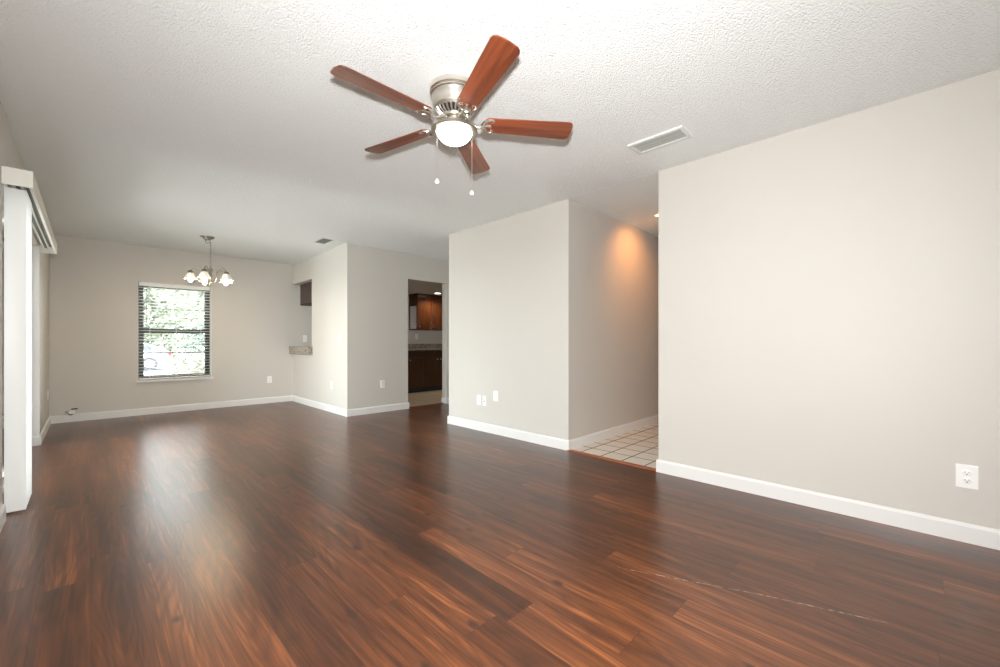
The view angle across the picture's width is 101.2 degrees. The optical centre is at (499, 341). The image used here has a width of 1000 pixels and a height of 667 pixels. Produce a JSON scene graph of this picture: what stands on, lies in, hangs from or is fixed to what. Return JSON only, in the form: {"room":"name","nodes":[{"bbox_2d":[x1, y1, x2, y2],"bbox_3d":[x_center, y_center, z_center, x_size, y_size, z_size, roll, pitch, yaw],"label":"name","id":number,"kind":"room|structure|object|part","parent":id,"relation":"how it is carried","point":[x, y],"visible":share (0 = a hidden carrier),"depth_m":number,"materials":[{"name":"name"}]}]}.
{"room":"empty living room","nodes":[
{"label":"empty living room","id":0,"kind":"room"},
{"bbox_2d":[0,101,48,507],"bbox_3d":[-2.599,-0.185,2.005,0.120,2.480,9.150,0,0,-45],"label":"wall","id":1,"kind":"structure","parent":0,"point":[10,156],"depth_m":4.23,"materials":[{"name":"beige paint"}]},
{"bbox_2d":[2,201,3,493],"bbox_3d":[-3.880,0.040,3.238,0.057,2.030,2.506,0,0,-45],"label":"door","id":2,"kind":"structure","parent":1,"relation":"in","point":[2,201],"depth_m":2.97,"materials":[{"name":"white"}]},
{"bbox_2d":[0,504,5,532],"bbox_3d":[-1.119,1.005,0.620,0.014,0.100,5.100,0,0,-45],"label":"baseboard","id":3,"kind":"structure","parent":1,"relation":"attached to","point":[3,507],"depth_m":2.35,"materials":[{"name":"white wood"}]},
{"bbox_2d":[1,166,56,512],"bbox_3d":[-3.770,0.012,3.344,0.129,2.062,2.620,0,0,-45],"label":"vertical blind","id":4,"kind":"object","parent":1,"relation":"attached to","point":[24,209],"visible":0.99,"depth_m":2.54,"materials":[{"name":"white plastic"}]},
{"bbox_3d":[-3.774,-0.987,3.332,0.045,0.040,2.570,0,0,-45],"label":"head rail","id":5,"kind":"part","parent":4,"relation":"part of","materials":[{"name":"white plastic"}]},
{"bbox_3d":[-3.736,-0.985,3.350,0.022,0.024,2.460,0,0,-45],"label":"carrier rail","id":6,"kind":"part","parent":4,"relation":"part of","materials":[{"name":"grey"}]},
{"bbox_2d":[32,245,38,435],"bbox_3d":[-4.742,0.040,4.151,0.120,2.030,0.004,0,0,-45],"label":"trim","id":7,"kind":"structure","parent":1,"relation":"attached to","point":[35,249],"depth_m":4.17,"materials":[{"name":"white paint"}]},
{"bbox_2d":[32,436,38,445],"bbox_3d":[-4.716,1.005,4.164,0.060,0.100,0.014,0,0,-45],"label":"baseboard","id":8,"kind":"structure","parent":1,"relation":"attached to","point":[35,439],"depth_m":4.16,"materials":[{"name":"white wood"}]},
{"bbox_2d":[39,416,50,444],"bbox_3d":[-5.237,1.005,4.738,0.014,0.100,1.554,0,0,-45],"label":"baseboard","id":9,"kind":"structure","parent":1,"relation":"attached to","point":[42,435],"depth_m":4.57,"materials":[{"name":"white wood"}]},
{"bbox_2d":[49,235,441,415],"bbox_3d":[-3.497,-0.185,7.697,6.900,2.480,0.170,0,0,-45],"label":"wall","id":10,"kind":"structure","parent":0,"point":[257,316],"depth_m":5.95,"materials":[{"name":"beige paint"}]},
{"bbox_2d":[66,408,77,414],"bbox_3d":[-5.637,0.923,5.407,0.114,0.085,0.041,0,0,-45],"label":"phone jack","id":11,"kind":"object","parent":10,"relation":"attached to","point":[72,411],"visible":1,"depth_m":5.40,"materials":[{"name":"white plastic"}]},
{"bbox_2d":[50,395,291,423],"bbox_3d":[-4.749,1.005,6.315,2.935,0.100,0.014,0,0,-45],"label":"baseboard","id":12,"kind":"structure","parent":10,"relation":"attached to","point":[209,405],"depth_m":6.07,"materials":[{"name":"white wood"}]},
{"bbox_2d":[136,282,212,382],"bbox_3d":[-4.913,-0.140,6.233,0.917,1.445,0.172,0,0,-45],"label":"window","id":13,"kind":"structure","parent":10,"relation":"in","point":[206,323],"depth_m":6.19,"materials":[{"name":"brown metal"}]},
{"bbox_3d":[-4.967,-0.485,6.284,0.792,0.690,0.022,0,0,-45],"label":"sash","id":14,"kind":"part","parent":13,"relation":"part of","materials":[{"name":"glass"}]},
{"bbox_3d":[-4.948,0.165,6.265,0.792,0.720,0.026,0,0,-45],"label":"sash","id":15,"kind":"part","parent":13,"relation":"part of","materials":[{"name":"glass"}]},
{"bbox_2d":[139,282,209,379],"bbox_3d":[-4.907,-0.158,6.223,0.847,1.405,0.071,0,0,-45],"label":"window blind","id":16,"kind":"object","parent":13,"relation":"attached to","point":[177,287],"visible":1,"depth_m":6.22,"materials":[{"name":"white plastic"}]},
{"bbox_3d":[-4.910,-0.836,6.226,0.847,0.048,0.060,0,0,-45],"label":"head rail","id":17,"kind":"part","parent":16,"relation":"part of","materials":[{"name":"white plastic"}]},
{"bbox_3d":[-4.910,0.537,6.226,0.843,0.016,0.044,0,0,-45],"label":"rail","id":18,"kind":"part","parent":16,"relation":"part of","materials":[{"name":"white plastic"}]},
{"bbox_3d":[-4.906,-0.142,6.229,0.004,1.355,0.056,0,0,-45],"label":"ladder cord","id":19,"kind":"part","parent":16,"relation":"part of","materials":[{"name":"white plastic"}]},
{"bbox_3d":[-4.691,-0.142,6.444,0.004,1.355,0.056,0,0,-45],"label":"ladder cord","id":20,"kind":"part","parent":16,"relation":"part of","materials":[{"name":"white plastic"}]},
{"bbox_3d":[-4.899,0.568,6.220,0.917,0.030,0.135,0,0,-45],"label":"sill","id":21,"kind":"part","parent":13,"relation":"part of","materials":[{"name":"white"}]},
{"bbox_2d":[138,281,211,376],"bbox_3d":[-4.910,-0.158,6.231,0.877,1.425,0.104,0,0,-45],"label":"trim","id":22,"kind":"structure","parent":10,"relation":"attached to","point":[138,281],"depth_m":6.50,"materials":[{"name":"white paint"}]},
{"bbox_2d":[267,376,271,382],"bbox_3d":[-3.975,0.651,7.091,0.072,0.116,0.011,0,0,-45],"label":"wall outlet","id":23,"kind":"object","parent":10,"relation":"attached to","point":[269,378],"visible":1,"depth_m":7.09,"materials":[{"name":"white plastic"}]},
{"bbox_2d":[409,293,430,329],"bbox_3d":[-1.760,-0.650,9.063,0.361,0.786,0.350,0,0,-45],"label":"upper cabinet","id":24,"kind":"object","parent":10,"relation":"attached to","point":[419,304],"visible":1,"depth_m":8.95,"materials":[{"name":"brown wood"}]},
{"bbox_3d":[-1.888,-0.527,8.941,0.006,0.495,0.225,0,0,-45],"label":"striped panel","id":25,"kind":"part","parent":24,"relation":"part of","materials":[{"name":"grey"}]},
{"bbox_3d":[-1.764,-1.016,9.068,0.361,0.053,0.338,0,0,-45],"label":"crown","id":26,"kind":"part","parent":24,"relation":"part of","materials":[{"name":"brown wood"}]},
{"bbox_3d":[-1.656,-0.632,8.966,0.331,0.697,0.018,0,0,-45],"label":"door","id":27,"kind":"part","parent":24,"relation":"part of","materials":[{"name":"brown wood"}]},
{"bbox_3d":[-1.648,-0.632,8.958,0.229,0.595,0.007,0,0,-45],"label":"raised panel","id":28,"kind":"part","parent":24,"relation":"part of","materials":[{"name":"brown wood"}]},
{"bbox_2d":[408,344,441,347],"bbox_3d":[-1.825,0.092,9.229,2.110,0.095,0.023,0,0,-45],"label":"backsplash","id":29,"kind":"structure","parent":10,"relation":"attached to","point":[409,345],"depth_m":9.33,"materials":[{"name":"stone"}]},
{"bbox_2d":[424,295,441,330],"bbox_3d":[-1.503,-0.650,9.320,0.366,0.786,0.350,0,0,-45],"label":"upper cabinet","id":30,"kind":"object","parent":10,"relation":"attached to","point":[436,300],"visible":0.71,"depth_m":9.18,"materials":[{"name":"brown wood"}]},
{"bbox_3d":[-1.399,-0.632,9.223,0.336,0.697,0.018,0,0,-45],"label":"door","id":31,"kind":"part","parent":30,"relation":"part of","materials":[{"name":"brown wood"}]},
{"bbox_3d":[-1.391,-0.632,9.215,0.234,0.595,0.007,0,0,-45],"label":"raised panel","id":32,"kind":"part","parent":30,"relation":"part of","materials":[{"name":"brown wood"}]},
{"bbox_2d":[292,244,343,408],"bbox_3d":[-2.934,-0.185,6.661,0.120,2.480,2.090,0,0,-45],"label":"wall","id":33,"kind":"structure","parent":0,"point":[312,375],"depth_m":6.36,"materials":[{"name":"beige paint"}]},
{"bbox_2d":[289,346,312,354],"bbox_3d":[-3.337,0.150,7.067,0.245,0.134,0.943,0,0,-45],"label":"bar ledge","id":34,"kind":"object","parent":33,"relation":"attached to","point":[300,350],"visible":0.84,"depth_m":6.93,"materials":[{"name":"stone"}]},
{"bbox_2d":[292,395,347,416],"bbox_3d":[-2.934,1.005,6.566,0.014,0.100,2.224,0,0,-45],"label":"baseboard","id":35,"kind":"structure","parent":33,"relation":"attached to","point":[337,410],"depth_m":6.40,"materials":[{"name":"white wood"}]},
{"bbox_2d":[344,243,448,409],"bbox_3d":[-0.836,-0.185,7.197,3.845,2.480,0.120,0,0,-45],"label":"wall","id":36,"kind":"structure","parent":0,"point":[375,279],"depth_m":6.16,"materials":[{"name":"beige paint"}]},
{"bbox_2d":[348,402,408,416],"bbox_3d":[-1.794,1.005,6.144,1.003,0.100,0.014,0,0,-45],"label":"baseboard","id":37,"kind":"structure","parent":36,"relation":"attached to","point":[391,407],"depth_m":6.11,"materials":[{"name":"white wood"}]},
{"bbox_2d":[380,380,384,387],"bbox_3d":[-1.764,0.635,6.177,0.072,0.116,0.011,0,0,-45],"label":"wall outlet","id":38,"kind":"object","parent":36,"relation":"attached to","point":[382,382],"visible":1,"depth_m":6.17,"materials":[{"name":"white plastic"}]},
{"bbox_2d":[409,403,440,407],"bbox_3d":[-1.241,1.056,6.820,0.761,0.018,0.040,0,0,-45],"label":"trim","id":39,"kind":"structure","parent":36,"relation":"attached to","point":[434,403],"depth_m":6.79,"materials":[{"name":"brown wood"}]},
{"bbox_2d":[408,280,441,295],"bbox_3d":[-1.619,-1.075,7.976,3.610,0.060,2.110,0,0,-45],"label":"ceiling","id":40,"kind":"structure","parent":0,"point":[414,287],"depth_m":8.06,"materials":[{"name":"paint"}]},
{"bbox_2d":[300,282,311,305],"bbox_3d":[-3.067,-0.850,7.113,0.328,0.386,1.207,0,0,-45],"label":"upper cabinet","id":41,"kind":"object","parent":40,"relation":"hanging from","point":[305,289],"visible":0.21,"depth_m":7.24,"materials":[{"name":"black"}]},
{"bbox_3d":[-3.067,-0.666,7.113,0.328,0.018,1.207,0,0,-45],"label":"rail","id":42,"kind":"part","parent":41,"relation":"part of","materials":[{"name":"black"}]},
{"bbox_2d":[0,390,999,666],"bbox_3d":[-0.283,1.118,4.384,6.800,0.134,9.400,0,0,-45],"label":"floor","id":43,"kind":"structure","parent":0,"point":[288,533],"depth_m":1.98,"materials":[{"name":"brown wood"}]},
{"bbox_2d":[408,350,423,392],"bbox_3d":[-2.070,0.616,8.551,0.765,0.872,0.635,0,0,-45],"label":"base cabinet","id":44,"kind":"object","parent":43,"relation":"on","point":[415,358],"visible":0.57,"depth_m":8.47,"materials":[{"name":"black wood"}]},
{"bbox_3d":[-1.734,0.255,8.485,0.374,0.130,0.018,0,0,-45],"label":"drawer","id":45,"kind":"part","parent":44,"relation":"part of","materials":[{"name":"brown wood"}]},
{"bbox_3d":[-1.726,0.635,8.477,0.272,0.510,0.007,0,0,-45],"label":"raised panel","id":46,"kind":"part","parent":44,"relation":"part of","materials":[{"name":"brown wood"}]},
{"bbox_2d":[408,344,441,350],"bbox_3d":[-1.611,0.112,9.015,2.110,0.134,0.628,0,0,-45],"label":"countertop","id":47,"kind":"structure","parent":44,"relation":"on","point":[411,347],"depth_m":9.15,"materials":[{"name":"stone"}]},
{"bbox_2d":[422,350,441,391],"bbox_3d":[-1.531,0.616,9.090,0.750,0.872,0.635,0,0,-45],"label":"base cabinet","id":48,"kind":"object","parent":43,"relation":"on","point":[432,358],"visible":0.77,"depth_m":8.78,"materials":[{"name":"black wood"}]},
{"bbox_3d":[-1.463,0.255,8.757,0.367,0.130,0.018,0,0,-45],"label":"drawer","id":49,"kind":"part","parent":48,"relation":"part of","materials":[{"name":"brown wood"}]},
{"bbox_3d":[-1.463,0.635,8.757,0.367,0.612,0.018,0,0,-45],"label":"door","id":50,"kind":"part","parent":48,"relation":"part of","materials":[{"name":"brown wood"}]},
{"bbox_3d":[-1.454,0.635,8.748,0.265,0.510,0.007,0,0,-45],"label":"raised panel","id":51,"kind":"part","parent":48,"relation":"part of","materials":[{"name":"brown wood"}]},
{"bbox_3d":[-1.198,0.635,9.022,0.367,0.612,0.018,0,0,-45],"label":"door","id":52,"kind":"part","parent":48,"relation":"part of","materials":[{"name":"brown wood"}]},
{"bbox_2d":[567,449,655,470],"bbox_3d":[0.984,1.048,3.671,0.058,0.013,0.900,0,0,-45],"label":"trim","id":53,"kind":"structure","parent":43,"relation":"on","point":[570,450],"depth_m":3.63,"materials":[{"name":"brown wood"}]},
{"bbox_2d":[0,0,999,263],"bbox_3d":[-0.247,-1.474,4.419,6.900,0.182,9.400,0,0,-45],"label":"ceiling","id":54,"kind":"structure","parent":0,"point":[167,124],"depth_m":2.33,"materials":[{"name":"white paint"}]},
{"bbox_2d":[183,235,232,285],"bbox_3d":[-3.836,-1.066,5.428,0.551,0.662,0.550,0,0,-45],"label":"chandelier","id":55,"kind":"object","parent":54,"relation":"hanging from","point":[205,276],"visible":1,"depth_m":5.38,"materials":[{"name":"white glass"}]},
{"bbox_3d":[-3.995,-0.855,5.305,0.150,0.081,0.150,0,0,-45],"label":"lamp shade","id":56,"kind":"part","parent":55,"relation":"part of","materials":[{"name":"white glass"}]},
{"bbox_3d":[-3.759,-0.855,5.224,0.150,0.081,0.150,0,0,-45],"label":"lamp shade","id":57,"kind":"part","parent":55,"relation":"part of","materials":[{"name":"white glass"}]},
{"bbox_3d":[-3.610,-0.855,5.424,0.150,0.081,0.150,0,0,-45],"label":"lamp shade","id":58,"kind":"part","parent":55,"relation":"part of","materials":[{"name":"white glass"}]},
{"bbox_2d":[313,238,333,243],"bbox_3d":[-2.439,-1.398,5.692,0.175,0.012,0.350,0,0,-45],"label":"ceiling vent","id":59,"kind":"object","parent":54,"relation":"in","point":[321,240],"visible":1,"depth_m":5.69,"materials":[{"name":"white metal"}]},
{"bbox_2d":[330,35,572,195],"bbox_3d":[-0.288,-1.107,2.221,1.227,0.564,1.281,0,0,-45],"label":"ceiling fan","id":60,"kind":"object","parent":54,"relation":"hanging from","point":[455,97],"visible":1,"depth_m":2.15,"materials":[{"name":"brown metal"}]},
{"bbox_3d":[-0.552,-1.197,1.963,0.489,0.007,0.135,0,12,-44],"label":"fan blade","id":61,"kind":"part","parent":60,"relation":"part of","materials":[{"name":"brown wood"}]},
{"bbox_3d":[-0.607,-1.197,2.464,0.489,0.007,0.135,0,12,31],"label":"fan blade","id":62,"kind":"part","parent":60,"relation":"part of","materials":[{"name":"brown wood"}]},
{"bbox_3d":[-0.250,-1.115,2.250,0.187,0.064,0.187,0,0,-45],"label":"lamp shade","id":63,"kind":"part","parent":60,"relation":"part of","materials":[{"name":"white glass"}]},
{"bbox_2d":[435,101,473,120],"bbox_3d":[-0.250,-1.243,2.250,0.212,0.035,0.211,0,0,-45],"label":"vent","id":64,"kind":"object","parent":60,"relation":"attached to","point":[447,108],"depth_m":2.19,"materials":[{"name":"silver metal"}]},
{"bbox_3d":[-0.250,-1.224,2.250,0.140,0.022,0.140,0,0,-45],"label":"hub plate","id":65,"kind":"part","parent":60,"relation":"part of","materials":[{"name":"silver metal"}]},
{"bbox_3d":[-0.174,-1.197,2.659,0.135,0.007,0.489,-12,-3,10],"label":"fan blade","id":66,"kind":"part","parent":60,"relation":"part of","materials":[{"name":"brown wood"}]},
{"bbox_3d":[-0.071,-1.207,1.874,0.135,0.007,0.489,13,-7,-25],"label":"fan blade","id":67,"kind":"part","parent":60,"relation":"part of","materials":[{"name":"brown wood"}]},
{"bbox_3d":[0.163,-1.197,2.304,0.489,0.007,0.135,0,-12,-7],"label":"fan blade","id":68,"kind":"part","parent":60,"relation":"part of","materials":[{"name":"brown wood"}]},
{"bbox_2d":[628,125,691,154],"bbox_3d":[1.093,-1.379,2.821,0.180,0.017,0.375,0,0,-45],"label":"ceiling vent","id":69,"kind":"object","parent":54,"relation":"in","point":[679,133],"visible":1,"depth_m":2.81,"materials":[{"name":"white metal"}]},
{"bbox_2d":[449,199,657,439],"bbox_3d":[1.108,-0.185,5.758,3.130,2.480,1.875,0,0,-45],"label":"wall","id":70,"kind":"structure","parent":0,"point":[553,308],"depth_m":4.53,"materials":[{"name":"beige paint"}]},
{"bbox_2d":[477,395,480,404],"bbox_3d":[-0.250,0.693,4.898,0.072,0.116,0.008,0,0,45],"label":"blank plate","id":71,"kind":"object","parent":70,"relation":"attached to","point":[478,396],"visible":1,"depth_m":4.89,"materials":[{"name":"white plastic"}]},
{"bbox_2d":[483,396,485,405],"bbox_3d":[-0.186,0.693,4.827,0.060,0.116,0.018,0,0,45],"label":"cable plate","id":72,"kind":"object","parent":70,"relation":"attached to","point":[484,397],"visible":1,"depth_m":4.83,"materials":[{"name":"white plastic"}]},
{"bbox_2d":[493,391,497,400],"bbox_3d":[-0.051,0.620,4.698,0.072,0.116,0.009,0,0,45],"label":"wall outlet","id":73,"kind":"object","parent":70,"relation":"attached to","point":[495,393],"visible":1,"depth_m":4.69,"materials":[{"name":"white plastic"}]},
{"bbox_2d":[447,416,569,450],"bbox_3d":[-0.003,1.005,4.646,0.014,0.100,1.903,0,0,-45],"label":"baseboard","id":74,"kind":"structure","parent":70,"relation":"attached to","point":[563,444],"depth_m":4.50,"materials":[{"name":"white wood"}]},
{"bbox_2d":[570,415,657,448],"bbox_3d":[1.734,1.005,5.047,3.010,0.100,0.014,0,0,-45],"label":"baseboard","id":75,"kind":"structure","parent":70,"relation":"attached to","point":[581,441],"depth_m":4.52,"materials":[{"name":"white wood"}]},
{"bbox_2d":[658,69,999,529],"bbox_3d":[3.380,-0.185,3.472,3.150,2.480,2.770,0,0,-45],"label":"wall","id":76,"kind":"structure","parent":0,"point":[829,291],"depth_m":2.52,"materials":[{"name":"beige paint"}]},
{"bbox_2d":[656,459,999,549],"bbox_3d":[2.256,1.005,2.358,0.014,0.100,2.784,0,0,-45],"label":"baseboard","id":77,"kind":"structure","parent":76,"relation":"attached to","point":[978,535],"depth_m":2.50,"materials":[{"name":"white wood"}]},
{"bbox_2d":[956,463,978,489],"bbox_3d":[2.456,0.709,2.162,0.080,0.122,0.011,0,0,45],"label":"wall outlet","id":78,"kind":"object","parent":76,"relation":"attached to","point":[967,476],"visible":1,"depth_m":2.16,"materials":[{"name":"white plastic"}]},
{"bbox_2d":[962,470,971,475],"bbox_3d":[2.456,0.689,2.161,0.010,0.033,0.033,0,0,-45],"label":"receptacle","id":79,"kind":"object","parent":78,"relation":"attached to","point":[964,472],"depth_m":2.16,"materials":[{"name":"white plastic"}]},
{"bbox_2d":[962,477,971,483],"bbox_3d":[2.456,0.730,2.161,0.010,0.033,0.033,0,0,-45],"label":"receptacle","id":80,"kind":"object","parent":78,"relation":"attached to","point":[965,480],"depth_m":2.16,"materials":[{"name":"white plastic"}]},
{"label":"outside","id":81,"kind":"structure","parent":0,"visible":0},
{"bbox_2d":[144,353,193,375],"bbox_3d":[-31.113,1.465,24.042,70.000,0.580,62.000,0,0,-45],"label":"lawn","id":82,"kind":"structure","parent":81,"point":[174,353],"depth_m":33.33,"materials":[{"name":"plant"}]},
{"bbox_2d":[144,288,203,360],"bbox_3d":[-25.454,-2.668,28.370,8.289,9.311,8.508,0,0,-45],"label":"tree","id":83,"kind":"object","parent":82,"relation":"on","point":[165,320],"visible":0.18,"depth_m":28.43,"materials":[{"name":"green plant"}]},
{"bbox_2d":[144,304,203,351],"bbox_3d":[-32.192,-1.193,32.882,17.157,5.601,3.287,0,0,-45],"label":"shrub","id":84,"kind":"object","parent":82,"relation":"on","point":[188,314],"visible":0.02,"depth_m":36.16,"materials":[{"name":"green plant"}]},
{"bbox_2d":[155,289,203,324],"bbox_3d":[-10.489,-1.190,14.702,3.165,5.333,3.154,0,0,-45],"label":"tree","id":85,"kind":"object","parent":82,"relation":"on","point":[165,290],"visible":0.08,"depth_m":14.26,"materials":[{"name":"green plant"}]},
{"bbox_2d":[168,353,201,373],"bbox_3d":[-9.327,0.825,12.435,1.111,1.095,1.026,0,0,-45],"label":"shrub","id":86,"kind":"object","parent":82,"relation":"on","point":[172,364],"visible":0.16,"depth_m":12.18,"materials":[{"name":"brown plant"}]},
{"bbox_2d":[178,349,203,373],"bbox_3d":[-7.670,0.715,11.559,2.224,1.335,1.240,0,0,-45],"label":"shrub","id":87,"kind":"object","parent":82,"relation":"on","point":[194,364],"visible":0.06,"depth_m":10.93,"materials":[{"name":"brown plant"}]},
{"bbox_2d":[181,324,203,355],"bbox_3d":[-12.295,0.171,18.789,3.657,2.475,1.886,0,0,-45],"label":"shrub","id":88,"kind":"object","parent":82,"relation":"on","point":[185,345],"visible":0.02,"depth_m":17.73,"materials":[{"name":"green plant"}]},
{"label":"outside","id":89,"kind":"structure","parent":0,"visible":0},
{"bbox_2d":[144,365,175,374],"bbox_3d":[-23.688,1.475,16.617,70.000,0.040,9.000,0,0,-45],"label":"road","id":90,"kind":"structure","parent":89,"point":[163,369],"depth_m":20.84,"materials":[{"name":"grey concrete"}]},
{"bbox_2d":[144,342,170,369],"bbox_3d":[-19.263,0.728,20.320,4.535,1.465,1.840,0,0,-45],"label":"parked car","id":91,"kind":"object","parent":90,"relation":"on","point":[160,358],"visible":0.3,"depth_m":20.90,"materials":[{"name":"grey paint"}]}
]}

